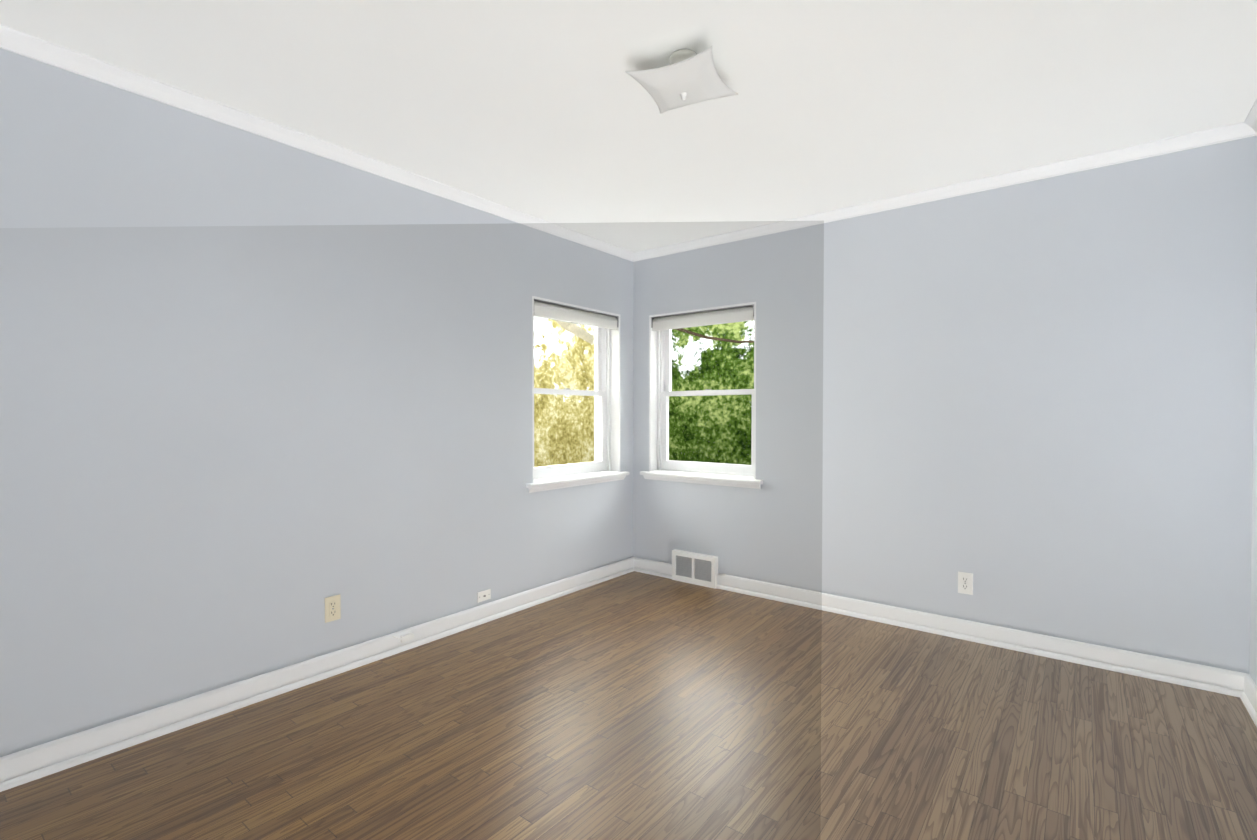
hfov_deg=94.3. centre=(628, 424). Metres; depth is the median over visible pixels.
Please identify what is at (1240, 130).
crown molding
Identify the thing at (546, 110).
ceiling
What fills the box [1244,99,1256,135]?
crown molding
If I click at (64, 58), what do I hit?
crown molding
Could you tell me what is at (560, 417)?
backdrop
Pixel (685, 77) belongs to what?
ceiling light
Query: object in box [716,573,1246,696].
baseboard
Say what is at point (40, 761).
baseboard
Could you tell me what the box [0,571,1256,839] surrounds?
floor
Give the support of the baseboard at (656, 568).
attached to the wall at (1029, 406)
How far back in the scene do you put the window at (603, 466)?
4.26 m
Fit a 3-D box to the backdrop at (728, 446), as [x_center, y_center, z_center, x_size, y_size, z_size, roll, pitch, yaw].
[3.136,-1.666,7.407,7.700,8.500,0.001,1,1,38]
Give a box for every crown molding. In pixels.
[0,24,635,260]
[632,122,1256,261]
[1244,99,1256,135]
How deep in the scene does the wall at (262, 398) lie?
2.41 m
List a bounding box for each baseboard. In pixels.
[0,557,635,791]
[636,557,671,578]
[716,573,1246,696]
[1240,674,1256,726]
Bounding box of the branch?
[555,320,593,343]
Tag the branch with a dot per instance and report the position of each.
(584, 335)
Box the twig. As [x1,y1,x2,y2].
[675,328,753,342]
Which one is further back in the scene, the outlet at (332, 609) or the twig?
the twig
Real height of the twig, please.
0.420 m
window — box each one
[526,296,629,492]
[640,302,762,488]
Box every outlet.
[325,594,340,622]
[477,589,490,602]
[958,571,972,594]
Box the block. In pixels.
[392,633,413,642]
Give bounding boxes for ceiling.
[0,0,1256,251]
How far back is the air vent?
4.15 m
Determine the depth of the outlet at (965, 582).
3.14 m
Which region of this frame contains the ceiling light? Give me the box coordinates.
[625,46,737,113]
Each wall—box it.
[0,48,632,756]
[633,136,1256,673]
[1249,274,1256,685]
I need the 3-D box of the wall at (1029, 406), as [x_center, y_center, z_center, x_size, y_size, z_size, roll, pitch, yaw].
[1.425,-0.070,3.599,3.325,2.440,0.250,1,1,38]
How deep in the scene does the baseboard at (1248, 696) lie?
2.33 m
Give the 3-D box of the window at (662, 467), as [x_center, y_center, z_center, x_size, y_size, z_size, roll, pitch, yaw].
[0.566,-0.199,4.240,0.990,1.245,0.295,1,1,38]
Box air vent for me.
[672,549,717,588]
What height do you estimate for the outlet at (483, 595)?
0.058 m
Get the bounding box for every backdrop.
[534,317,593,466]
[669,320,753,464]
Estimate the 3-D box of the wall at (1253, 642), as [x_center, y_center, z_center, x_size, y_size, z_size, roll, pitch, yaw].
[1.540,-0.022,0.845,0.250,2.440,4.450,1,1,38]

